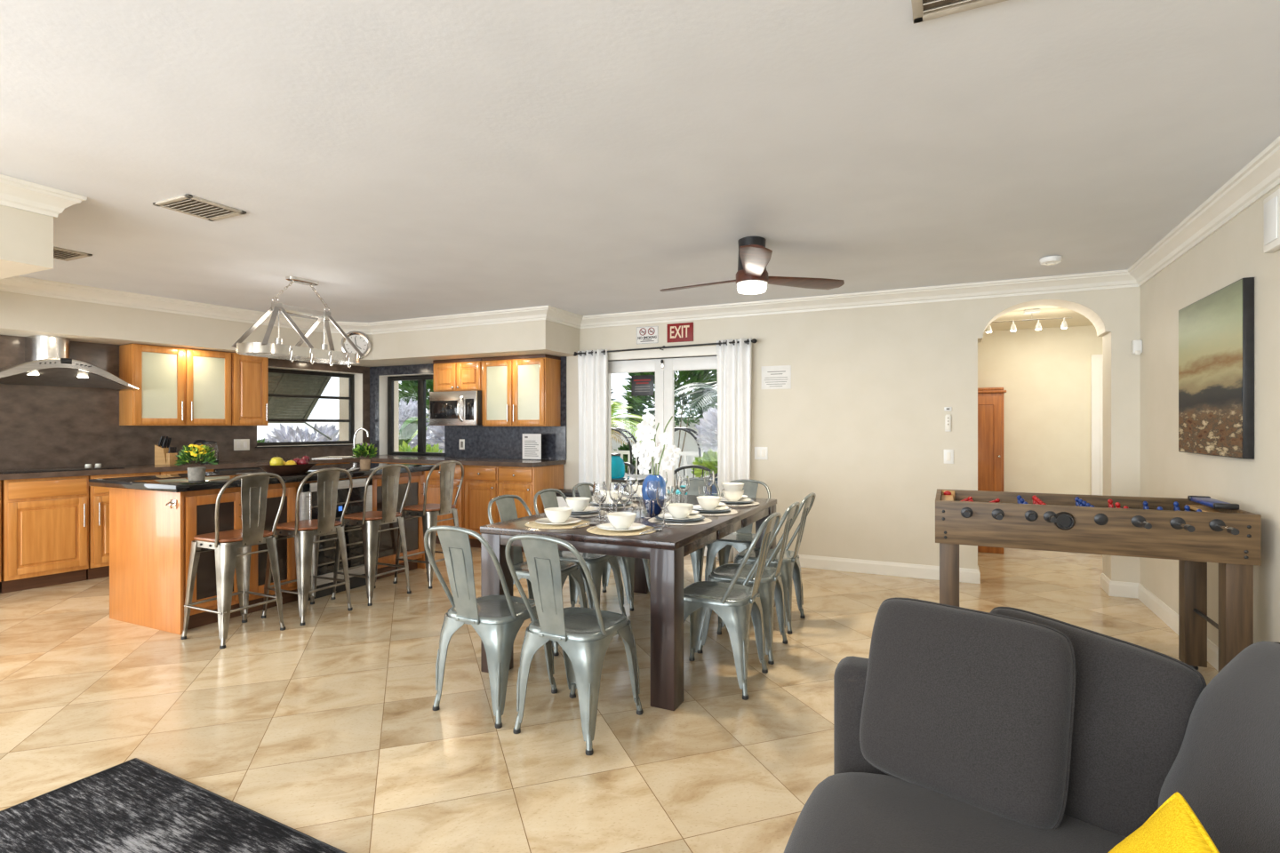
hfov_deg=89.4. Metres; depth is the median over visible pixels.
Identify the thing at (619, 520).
soup bowl
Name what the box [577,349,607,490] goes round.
curtain
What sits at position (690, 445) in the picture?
wall
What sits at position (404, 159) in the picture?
ceiling
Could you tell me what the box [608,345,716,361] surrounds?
trim
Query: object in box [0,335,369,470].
backsplash
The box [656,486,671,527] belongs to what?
wine glass
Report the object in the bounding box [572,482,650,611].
dining chair
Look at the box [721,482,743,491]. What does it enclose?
soup bowl
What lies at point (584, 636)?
dining chair
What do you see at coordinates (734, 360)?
curtain
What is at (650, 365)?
door
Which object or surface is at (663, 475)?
wine glass
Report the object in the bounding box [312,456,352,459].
sink
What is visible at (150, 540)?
kitchen island
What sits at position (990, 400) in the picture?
tall cabinet
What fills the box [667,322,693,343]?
exit sign
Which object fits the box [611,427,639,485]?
arch
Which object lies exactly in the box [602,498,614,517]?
tumbler
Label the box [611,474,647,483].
patio table
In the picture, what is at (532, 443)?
card
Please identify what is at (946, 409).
thermostat
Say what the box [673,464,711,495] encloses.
patio chair
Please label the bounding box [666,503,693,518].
soup bowl
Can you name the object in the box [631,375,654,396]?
notice
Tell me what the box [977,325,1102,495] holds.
wall
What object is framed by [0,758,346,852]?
area rug
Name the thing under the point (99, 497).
base cabinet
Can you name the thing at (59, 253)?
ceiling vent
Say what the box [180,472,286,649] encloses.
bar stool
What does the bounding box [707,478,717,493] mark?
planter
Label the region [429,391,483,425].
microwave
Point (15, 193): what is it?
trim
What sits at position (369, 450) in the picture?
potted herb
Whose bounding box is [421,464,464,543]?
base cabinet
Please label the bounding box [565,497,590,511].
soup bowl
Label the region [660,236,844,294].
ceiling fan
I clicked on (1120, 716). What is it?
cushion
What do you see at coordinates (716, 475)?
patio chair
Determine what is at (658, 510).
drinking glass
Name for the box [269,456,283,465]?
apple
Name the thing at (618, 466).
dispenser
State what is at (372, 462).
base cabinet
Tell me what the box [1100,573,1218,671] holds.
baseboard
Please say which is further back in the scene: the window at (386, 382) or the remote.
the window at (386, 382)
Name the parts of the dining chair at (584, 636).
leg, backrest, frame, leg, seat, leg, leg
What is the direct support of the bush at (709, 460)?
on the planter at (714, 489)
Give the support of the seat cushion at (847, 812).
on the sofa
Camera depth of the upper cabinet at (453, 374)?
7.20 m
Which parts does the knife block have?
knife handle, knife handle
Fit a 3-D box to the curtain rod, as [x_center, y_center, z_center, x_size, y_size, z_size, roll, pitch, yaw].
[0.197,-0.768,6.430,1.992,0.104,0.121,0,0,25]
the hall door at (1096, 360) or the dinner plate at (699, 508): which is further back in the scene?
the hall door at (1096, 360)
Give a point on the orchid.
(648, 453)
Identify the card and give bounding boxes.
[522,433,543,460]
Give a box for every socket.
[274,337,281,343]
[320,344,327,350]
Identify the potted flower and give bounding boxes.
[174,444,218,480]
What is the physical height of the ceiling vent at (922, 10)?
0.017 m
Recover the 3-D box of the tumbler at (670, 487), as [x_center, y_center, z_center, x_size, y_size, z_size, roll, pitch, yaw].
[0.202,0.470,4.546,0.068,0.100,0.068,0,0,25]
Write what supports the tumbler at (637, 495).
on the dining table at (666, 548)
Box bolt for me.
[660,360,663,368]
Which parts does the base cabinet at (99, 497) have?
handle, door, raised panel, drawer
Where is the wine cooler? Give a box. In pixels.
[299,478,372,600]
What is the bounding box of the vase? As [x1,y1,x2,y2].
[641,474,666,514]
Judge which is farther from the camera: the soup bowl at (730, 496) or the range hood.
the range hood
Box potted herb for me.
[352,441,377,469]
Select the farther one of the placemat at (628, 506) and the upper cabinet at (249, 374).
the upper cabinet at (249, 374)
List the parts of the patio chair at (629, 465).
frame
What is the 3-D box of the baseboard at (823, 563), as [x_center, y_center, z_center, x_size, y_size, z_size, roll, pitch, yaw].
[1.900,1.224,5.838,2.064,0.112,0.306,0,0,25]
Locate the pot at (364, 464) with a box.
[360,459,370,469]
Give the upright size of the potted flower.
0.241 m
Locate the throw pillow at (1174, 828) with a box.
[1107,792,1219,852]
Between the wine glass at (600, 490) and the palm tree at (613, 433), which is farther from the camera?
the palm tree at (613, 433)
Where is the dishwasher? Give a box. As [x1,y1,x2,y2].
[214,466,261,471]
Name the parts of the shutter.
prop arm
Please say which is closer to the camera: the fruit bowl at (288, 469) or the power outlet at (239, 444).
the fruit bowl at (288, 469)
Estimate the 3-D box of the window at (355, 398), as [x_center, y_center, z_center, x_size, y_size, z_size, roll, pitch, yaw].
[-3.907,-0.215,7.629,0.235,0.900,1.320,0,0,32]
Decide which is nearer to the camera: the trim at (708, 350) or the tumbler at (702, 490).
the tumbler at (702, 490)
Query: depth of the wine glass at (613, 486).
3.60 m
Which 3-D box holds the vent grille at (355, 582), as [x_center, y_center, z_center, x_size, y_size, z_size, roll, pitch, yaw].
[-2.333,1.232,4.968,0.008,0.095,0.630,0,0,25]
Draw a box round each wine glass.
[592,481,605,518]
[592,483,607,521]
[608,482,622,512]
[617,483,631,511]
[626,476,638,510]
[647,480,659,517]
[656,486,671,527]
[658,472,667,485]
[677,475,689,503]
[704,471,714,495]
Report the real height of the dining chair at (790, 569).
0.856 m
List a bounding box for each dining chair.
[424,525,557,728]
[488,495,587,656]
[504,534,643,755]
[533,488,626,616]
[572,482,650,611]
[672,478,719,583]
[683,512,781,700]
[696,502,799,664]
[704,479,770,581]
[733,492,815,634]
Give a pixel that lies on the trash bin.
(568, 493)
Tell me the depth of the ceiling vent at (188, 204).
3.41 m
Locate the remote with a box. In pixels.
[944,414,951,431]
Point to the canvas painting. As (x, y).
(1216, 331)
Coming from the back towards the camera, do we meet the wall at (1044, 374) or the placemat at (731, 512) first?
the wall at (1044, 374)
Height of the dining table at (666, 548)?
0.760 m
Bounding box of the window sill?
[390,455,444,456]
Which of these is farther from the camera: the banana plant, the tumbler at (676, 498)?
the banana plant
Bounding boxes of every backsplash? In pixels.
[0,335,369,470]
[369,356,566,460]
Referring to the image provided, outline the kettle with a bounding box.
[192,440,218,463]
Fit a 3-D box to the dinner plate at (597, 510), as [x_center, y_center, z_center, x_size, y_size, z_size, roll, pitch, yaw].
[-0.372,0.507,3.867,0.276,0.016,0.276,0,0,25]
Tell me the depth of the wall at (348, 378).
8.29 m
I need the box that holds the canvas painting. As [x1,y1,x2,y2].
[1178,277,1254,459]
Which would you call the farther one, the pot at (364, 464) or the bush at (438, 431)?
the bush at (438, 431)
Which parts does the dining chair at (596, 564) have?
backrest, frame, leg, seat, leg, leg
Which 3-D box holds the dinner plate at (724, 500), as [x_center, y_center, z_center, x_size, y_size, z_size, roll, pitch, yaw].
[0.630,0.500,4.375,0.244,0.016,0.244,0,0,25]
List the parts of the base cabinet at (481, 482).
raised panel, drawer, door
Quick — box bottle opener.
[165,499,176,509]
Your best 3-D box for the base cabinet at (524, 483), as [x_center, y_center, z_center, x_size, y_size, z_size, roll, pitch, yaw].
[-1.148,0.843,6.779,0.438,0.875,0.607,0,0,25]
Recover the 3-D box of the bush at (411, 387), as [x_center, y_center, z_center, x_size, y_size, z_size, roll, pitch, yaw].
[-4.240,-0.109,14.877,4.185,2.904,1.722,0,0,25]
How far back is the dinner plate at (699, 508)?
3.95 m
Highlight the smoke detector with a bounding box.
[1039,256,1062,265]
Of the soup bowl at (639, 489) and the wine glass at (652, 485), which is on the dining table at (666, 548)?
the wine glass at (652, 485)
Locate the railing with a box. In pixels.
[611,450,714,486]
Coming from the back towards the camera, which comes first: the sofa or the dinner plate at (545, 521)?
the dinner plate at (545, 521)
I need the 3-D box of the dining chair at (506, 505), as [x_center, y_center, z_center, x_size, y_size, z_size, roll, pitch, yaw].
[-0.615,0.852,3.883,0.526,0.856,0.409,0,0,25]
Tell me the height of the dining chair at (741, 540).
0.856 m
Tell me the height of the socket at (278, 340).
0.100 m
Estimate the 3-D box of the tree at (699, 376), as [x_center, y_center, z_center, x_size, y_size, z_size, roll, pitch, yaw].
[0.749,-0.382,14.171,2.519,3.450,1.711,0,0,25]
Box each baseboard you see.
[798,554,980,583]
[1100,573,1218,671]
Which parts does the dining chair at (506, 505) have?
backrest, frame, leg, seat, leg, leg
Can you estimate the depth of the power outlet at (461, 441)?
7.55 m
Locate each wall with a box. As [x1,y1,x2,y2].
[122,377,359,465]
[256,416,717,479]
[338,287,1140,583]
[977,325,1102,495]
[1140,184,1279,647]
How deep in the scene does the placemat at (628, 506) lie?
4.19 m
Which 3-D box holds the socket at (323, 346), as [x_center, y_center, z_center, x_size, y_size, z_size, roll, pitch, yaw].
[-2.578,-0.620,5.279,0.048,0.100,0.048,0,0,25]
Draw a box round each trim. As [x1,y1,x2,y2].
[0,136,1279,334]
[0,174,87,218]
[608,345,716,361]
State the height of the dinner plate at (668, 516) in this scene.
0.016 m
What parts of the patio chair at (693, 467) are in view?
frame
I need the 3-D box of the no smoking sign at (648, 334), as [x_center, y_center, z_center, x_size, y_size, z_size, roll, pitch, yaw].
[0.072,-0.927,6.551,0.248,0.176,0.010,0,0,25]
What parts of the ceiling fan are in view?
blade, lamp shade, blade, blade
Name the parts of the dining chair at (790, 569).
leg, seat, leg, frame, leg, backrest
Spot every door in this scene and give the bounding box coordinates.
[606,359,663,491]
[664,356,717,557]
[1090,354,1102,495]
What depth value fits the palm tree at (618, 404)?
10.93 m
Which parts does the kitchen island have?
panel, door, pane, door, pane, pane, door, panel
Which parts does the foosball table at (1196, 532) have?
panel, leg, panel, panel, rod, rod, leg, rod, panel, leg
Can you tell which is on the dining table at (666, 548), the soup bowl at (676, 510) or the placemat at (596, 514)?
the placemat at (596, 514)
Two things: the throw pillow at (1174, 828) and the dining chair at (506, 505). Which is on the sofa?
the throw pillow at (1174, 828)
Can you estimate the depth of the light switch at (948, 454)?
5.36 m
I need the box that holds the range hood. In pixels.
[0,335,138,391]
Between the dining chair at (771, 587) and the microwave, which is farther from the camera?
the microwave
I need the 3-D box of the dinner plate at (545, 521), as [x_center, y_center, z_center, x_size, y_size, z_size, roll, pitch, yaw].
[-0.435,0.507,3.437,0.244,0.016,0.244,0,0,25]
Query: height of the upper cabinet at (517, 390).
0.750 m
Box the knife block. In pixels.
[154,436,177,464]
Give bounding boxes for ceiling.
[0,0,1279,322]
[984,305,1093,331]
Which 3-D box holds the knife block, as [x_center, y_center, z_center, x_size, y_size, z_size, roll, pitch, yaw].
[-4.470,0.224,6.096,0.155,0.271,0.090,0,0,7]
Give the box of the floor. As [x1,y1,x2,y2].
[0,544,1218,852]
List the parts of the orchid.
flower, flower, flower, flower, flower, flower, flower, flower, flower, flower, flower, flower, flower, stem, flower, flower, flower, flower, flower, flower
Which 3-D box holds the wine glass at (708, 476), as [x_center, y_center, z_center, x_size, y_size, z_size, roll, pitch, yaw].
[0.488,0.417,4.553,0.078,0.205,0.078,0,0,25]
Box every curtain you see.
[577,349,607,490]
[716,337,751,562]
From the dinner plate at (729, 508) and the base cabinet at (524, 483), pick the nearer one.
the dinner plate at (729, 508)
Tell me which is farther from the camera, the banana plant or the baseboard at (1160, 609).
the banana plant
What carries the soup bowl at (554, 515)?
on the dinner plate at (545, 521)
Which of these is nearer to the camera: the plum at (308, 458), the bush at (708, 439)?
the plum at (308, 458)
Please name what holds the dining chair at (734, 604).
on the floor
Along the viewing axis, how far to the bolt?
6.51 m
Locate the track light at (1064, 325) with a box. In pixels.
[985,308,1071,333]
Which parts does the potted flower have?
pot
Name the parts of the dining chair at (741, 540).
leg, leg, seat, leg, frame, backrest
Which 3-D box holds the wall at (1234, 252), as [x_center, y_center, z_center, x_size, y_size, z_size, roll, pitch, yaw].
[1.759,0.060,0.518,0.150,2.440,9.450,0,0,25]
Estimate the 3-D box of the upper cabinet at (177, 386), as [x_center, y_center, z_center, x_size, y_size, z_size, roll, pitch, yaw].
[-4.458,-0.380,6.251,0.344,0.741,0.838,0,0,32]
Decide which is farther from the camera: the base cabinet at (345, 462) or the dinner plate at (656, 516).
the base cabinet at (345, 462)
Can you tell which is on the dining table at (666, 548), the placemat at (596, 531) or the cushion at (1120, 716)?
the placemat at (596, 531)
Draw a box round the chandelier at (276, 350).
[232,275,364,368]
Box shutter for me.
[268,372,331,439]
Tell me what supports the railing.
on the ground
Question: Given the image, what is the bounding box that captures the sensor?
[1131,339,1142,354]
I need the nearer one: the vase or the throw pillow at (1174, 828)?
the throw pillow at (1174, 828)
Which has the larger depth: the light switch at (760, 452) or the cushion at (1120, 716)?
the light switch at (760, 452)
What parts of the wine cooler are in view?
handle, pane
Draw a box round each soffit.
[0,205,53,279]
[0,290,579,367]
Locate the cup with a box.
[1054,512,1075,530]
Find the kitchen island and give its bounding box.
[88,463,439,634]
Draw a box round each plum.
[292,456,300,464]
[297,456,308,464]
[301,455,310,462]
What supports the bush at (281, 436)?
on the ground
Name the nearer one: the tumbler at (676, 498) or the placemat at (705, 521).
the placemat at (705, 521)
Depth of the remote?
5.35 m
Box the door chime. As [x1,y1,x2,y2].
[1263,188,1279,253]
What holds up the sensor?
attached to the wall at (1234, 252)
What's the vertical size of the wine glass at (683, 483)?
0.205 m
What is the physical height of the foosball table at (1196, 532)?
0.919 m
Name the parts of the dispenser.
lid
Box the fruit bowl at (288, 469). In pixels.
[256,462,317,474]
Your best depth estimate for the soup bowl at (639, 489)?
4.60 m
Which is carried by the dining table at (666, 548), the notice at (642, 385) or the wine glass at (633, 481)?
the wine glass at (633, 481)
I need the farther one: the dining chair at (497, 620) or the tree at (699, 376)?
the tree at (699, 376)
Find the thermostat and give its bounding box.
[944,407,951,411]
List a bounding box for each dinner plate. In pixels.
[535,517,581,525]
[564,506,598,512]
[570,508,599,514]
[590,501,631,506]
[597,522,646,531]
[655,515,704,521]
[657,512,702,520]
[692,504,728,511]
[692,507,731,512]
[720,497,751,503]
[720,499,753,503]
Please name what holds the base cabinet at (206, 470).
on the floor
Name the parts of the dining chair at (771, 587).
leg, leg, seat, leg, frame, leg, backrest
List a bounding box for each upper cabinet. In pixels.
[119,344,231,425]
[231,352,268,425]
[432,358,482,391]
[481,353,560,426]
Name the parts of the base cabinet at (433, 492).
raised panel, drawer, door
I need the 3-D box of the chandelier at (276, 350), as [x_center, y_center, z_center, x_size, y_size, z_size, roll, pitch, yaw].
[-2.652,-0.818,5.093,0.376,0.684,0.940,0,0,25]
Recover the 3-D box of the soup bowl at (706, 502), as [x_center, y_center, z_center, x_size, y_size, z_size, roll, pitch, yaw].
[0.419,0.467,3.933,0.152,0.070,0.152,0,0,25]
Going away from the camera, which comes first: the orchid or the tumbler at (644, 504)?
the tumbler at (644, 504)
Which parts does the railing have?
rail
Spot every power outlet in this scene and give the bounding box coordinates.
[233,439,249,450]
[459,439,464,449]
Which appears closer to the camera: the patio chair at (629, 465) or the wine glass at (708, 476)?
the wine glass at (708, 476)
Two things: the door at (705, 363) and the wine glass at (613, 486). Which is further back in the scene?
the door at (705, 363)
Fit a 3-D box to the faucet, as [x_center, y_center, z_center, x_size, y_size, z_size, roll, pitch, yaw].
[-3.348,0.186,7.729,0.189,0.347,0.102,0,0,-31]
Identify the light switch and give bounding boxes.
[754,447,767,459]
[944,449,953,463]
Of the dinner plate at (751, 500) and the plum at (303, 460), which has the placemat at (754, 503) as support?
the dinner plate at (751, 500)
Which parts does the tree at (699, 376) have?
stem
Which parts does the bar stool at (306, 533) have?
leg, foot rail, foot rail, leg, seat, leg, frame, foot rail, backrest, foot rail, leg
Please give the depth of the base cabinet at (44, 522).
5.10 m
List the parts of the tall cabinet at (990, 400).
panel, door, cornice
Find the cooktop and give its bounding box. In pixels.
[0,464,124,473]
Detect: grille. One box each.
[308,574,366,600]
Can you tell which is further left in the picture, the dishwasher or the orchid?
the dishwasher
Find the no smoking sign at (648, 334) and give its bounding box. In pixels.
[636,325,658,344]
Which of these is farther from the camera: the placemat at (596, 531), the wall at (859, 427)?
the wall at (859, 427)
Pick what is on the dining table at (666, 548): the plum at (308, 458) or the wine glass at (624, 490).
the wine glass at (624, 490)
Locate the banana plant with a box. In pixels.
[337,416,429,447]
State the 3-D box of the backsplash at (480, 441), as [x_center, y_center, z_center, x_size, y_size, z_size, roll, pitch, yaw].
[-2.111,-0.198,7.588,2.915,1.115,0.018,0,0,25]
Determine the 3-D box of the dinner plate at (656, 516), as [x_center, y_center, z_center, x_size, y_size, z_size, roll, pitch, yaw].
[0.220,0.507,3.562,0.276,0.016,0.276,0,0,25]
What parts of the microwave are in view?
handle, control panel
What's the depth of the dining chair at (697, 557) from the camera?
4.87 m
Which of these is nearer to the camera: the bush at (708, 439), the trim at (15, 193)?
the trim at (15, 193)
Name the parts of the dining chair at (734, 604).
leg, leg, seat, leg, frame, leg, backrest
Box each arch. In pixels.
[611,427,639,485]
[673,427,706,478]
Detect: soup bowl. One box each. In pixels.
[544,507,572,523]
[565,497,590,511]
[606,512,636,529]
[636,485,641,492]
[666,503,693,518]
[696,496,720,510]
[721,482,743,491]
[721,489,743,501]
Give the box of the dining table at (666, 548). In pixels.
[480,495,776,711]
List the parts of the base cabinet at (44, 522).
door, drawer, raised panel, handle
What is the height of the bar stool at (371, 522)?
1.002 m
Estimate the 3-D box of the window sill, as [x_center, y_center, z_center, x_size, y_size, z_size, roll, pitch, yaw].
[-2.776,0.369,7.965,1.050,0.021,0.132,0,0,25]
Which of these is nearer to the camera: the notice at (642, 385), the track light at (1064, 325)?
the track light at (1064, 325)
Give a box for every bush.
[256,438,269,442]
[260,423,338,442]
[399,379,433,427]
[399,398,433,452]
[399,440,442,452]
[425,425,444,452]
[614,443,655,485]
[691,448,717,477]
[693,406,717,451]
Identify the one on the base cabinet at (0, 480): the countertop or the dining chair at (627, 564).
the countertop
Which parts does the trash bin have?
lid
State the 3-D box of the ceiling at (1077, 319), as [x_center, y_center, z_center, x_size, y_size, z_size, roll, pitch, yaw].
[3.959,-1.050,5.978,3.200,0.060,1.700,0,0,25]
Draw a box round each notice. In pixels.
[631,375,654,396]
[761,365,791,389]
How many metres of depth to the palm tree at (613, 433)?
13.04 m
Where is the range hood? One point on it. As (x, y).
(48, 362)
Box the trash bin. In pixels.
[555,488,594,507]
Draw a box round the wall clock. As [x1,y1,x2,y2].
[340,330,371,359]
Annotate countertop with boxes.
[0,455,565,479]
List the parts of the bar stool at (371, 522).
leg, foot rail, foot rail, leg, seat, leg, frame, foot rail, foot rail, backrest, leg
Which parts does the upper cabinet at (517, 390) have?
door, pane, trim, door, pane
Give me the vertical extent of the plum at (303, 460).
0.075 m
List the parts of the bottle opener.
plate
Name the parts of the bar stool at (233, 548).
leg, foot rail, foot rail, leg, seat, leg, frame, foot rail, backrest, foot rail, leg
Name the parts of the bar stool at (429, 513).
leg, foot rail, foot rail, seat, leg, frame, backrest, leg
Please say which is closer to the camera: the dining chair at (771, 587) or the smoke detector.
the dining chair at (771, 587)
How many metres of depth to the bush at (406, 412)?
12.46 m
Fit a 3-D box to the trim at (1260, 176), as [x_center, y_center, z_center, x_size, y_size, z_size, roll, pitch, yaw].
[-1.998,-1.101,2.338,8.199,0.117,9.400,0,0,25]
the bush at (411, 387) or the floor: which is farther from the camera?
the bush at (411, 387)
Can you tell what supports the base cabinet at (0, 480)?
on the floor
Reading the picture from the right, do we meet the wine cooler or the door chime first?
the door chime
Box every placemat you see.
[524,520,590,529]
[570,510,603,517]
[586,526,655,535]
[587,503,635,509]
[648,517,711,525]
[697,509,737,515]
[724,501,759,506]
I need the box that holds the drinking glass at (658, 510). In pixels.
[650,500,662,514]
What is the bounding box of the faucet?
[352,427,368,455]
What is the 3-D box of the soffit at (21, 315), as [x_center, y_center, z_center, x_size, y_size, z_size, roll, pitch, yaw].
[-4.406,-0.958,3.737,3.155,0.405,9.360,0,0,32]
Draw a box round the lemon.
[284,459,296,465]
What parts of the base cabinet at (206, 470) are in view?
drawer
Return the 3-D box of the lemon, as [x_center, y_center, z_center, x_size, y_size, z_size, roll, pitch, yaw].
[-2.578,0.281,4.769,0.080,0.079,0.074,0,0,-24]
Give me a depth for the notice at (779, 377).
5.98 m
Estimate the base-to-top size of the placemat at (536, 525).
0.004 m
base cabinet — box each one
[0,475,88,593]
[0,480,0,582]
[86,472,159,579]
[160,469,214,475]
[314,462,350,465]
[371,462,421,464]
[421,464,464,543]
[464,464,498,548]
[498,464,563,552]
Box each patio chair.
[624,462,634,483]
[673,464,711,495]
[707,472,717,495]
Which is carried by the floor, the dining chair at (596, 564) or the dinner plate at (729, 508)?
the dining chair at (596, 564)
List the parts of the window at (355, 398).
sill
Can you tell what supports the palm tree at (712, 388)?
on the ground
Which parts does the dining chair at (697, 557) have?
frame, leg, backrest, leg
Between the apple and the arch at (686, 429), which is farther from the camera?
the arch at (686, 429)
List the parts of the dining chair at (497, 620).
leg, backrest, frame, seat, leg, leg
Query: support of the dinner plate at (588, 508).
on the dinner plate at (597, 510)
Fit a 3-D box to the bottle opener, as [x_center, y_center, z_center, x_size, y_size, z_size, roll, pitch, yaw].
[-2.886,0.480,3.972,0.060,0.056,0.043,0,0,25]
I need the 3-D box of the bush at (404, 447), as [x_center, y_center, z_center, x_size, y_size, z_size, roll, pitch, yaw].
[-3.257,0.773,9.429,1.079,1.141,1.017,0,0,-9]
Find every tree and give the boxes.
[611,400,654,441]
[611,421,633,450]
[621,369,717,487]
[673,381,717,417]
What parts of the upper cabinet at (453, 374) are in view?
raised panel, door, trim, door, raised panel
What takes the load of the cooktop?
in the countertop
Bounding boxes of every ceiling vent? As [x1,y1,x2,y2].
[53,247,92,261]
[152,193,246,221]
[911,0,1007,23]
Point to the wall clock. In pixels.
(363, 342)
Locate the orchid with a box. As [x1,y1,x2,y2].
[632,412,680,475]
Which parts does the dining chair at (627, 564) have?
frame, backrest, leg, leg, leg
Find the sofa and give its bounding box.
[784,597,1279,852]
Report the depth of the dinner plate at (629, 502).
4.20 m
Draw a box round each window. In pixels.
[255,366,362,447]
[379,373,444,455]
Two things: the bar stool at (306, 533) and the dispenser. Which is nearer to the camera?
the bar stool at (306, 533)
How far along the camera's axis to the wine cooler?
4.99 m
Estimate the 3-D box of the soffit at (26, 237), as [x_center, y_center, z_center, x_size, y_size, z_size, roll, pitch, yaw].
[-4.696,-0.974,3.650,3.580,0.373,0.746,0,0,25]
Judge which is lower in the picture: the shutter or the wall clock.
the shutter
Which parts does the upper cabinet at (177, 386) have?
door, pane, handle, handle, door, pane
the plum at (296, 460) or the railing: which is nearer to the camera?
the plum at (296, 460)
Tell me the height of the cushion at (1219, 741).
0.440 m
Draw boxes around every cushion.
[784,772,1126,852]
[859,599,1072,829]
[989,608,1203,837]
[1157,640,1279,852]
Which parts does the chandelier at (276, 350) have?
stem, chain, chain, stem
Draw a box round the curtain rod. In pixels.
[573,338,757,356]
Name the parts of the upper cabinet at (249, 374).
raised panel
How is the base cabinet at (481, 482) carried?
on the floor
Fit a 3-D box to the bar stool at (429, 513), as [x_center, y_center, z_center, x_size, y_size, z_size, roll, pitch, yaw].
[-1.740,0.779,5.356,0.426,1.002,0.428,0,0,25]
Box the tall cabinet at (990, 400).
[977,387,1006,553]
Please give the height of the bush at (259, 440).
1.241 m
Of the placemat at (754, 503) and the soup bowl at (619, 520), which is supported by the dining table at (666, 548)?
the placemat at (754, 503)
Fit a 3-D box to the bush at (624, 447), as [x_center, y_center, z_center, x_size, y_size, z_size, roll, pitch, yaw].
[-0.066,0.812,11.907,1.091,1.066,1.029,0,0,25]
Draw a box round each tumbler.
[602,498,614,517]
[634,491,642,508]
[639,499,651,518]
[667,486,673,501]
[671,493,681,503]
[698,486,708,496]
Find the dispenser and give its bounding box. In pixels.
[611,453,624,478]
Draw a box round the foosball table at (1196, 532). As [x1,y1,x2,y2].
[935,488,1261,672]
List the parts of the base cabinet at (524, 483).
raised panel, drawer, door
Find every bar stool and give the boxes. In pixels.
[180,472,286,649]
[261,467,352,625]
[330,464,411,606]
[392,460,463,589]
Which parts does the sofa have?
frame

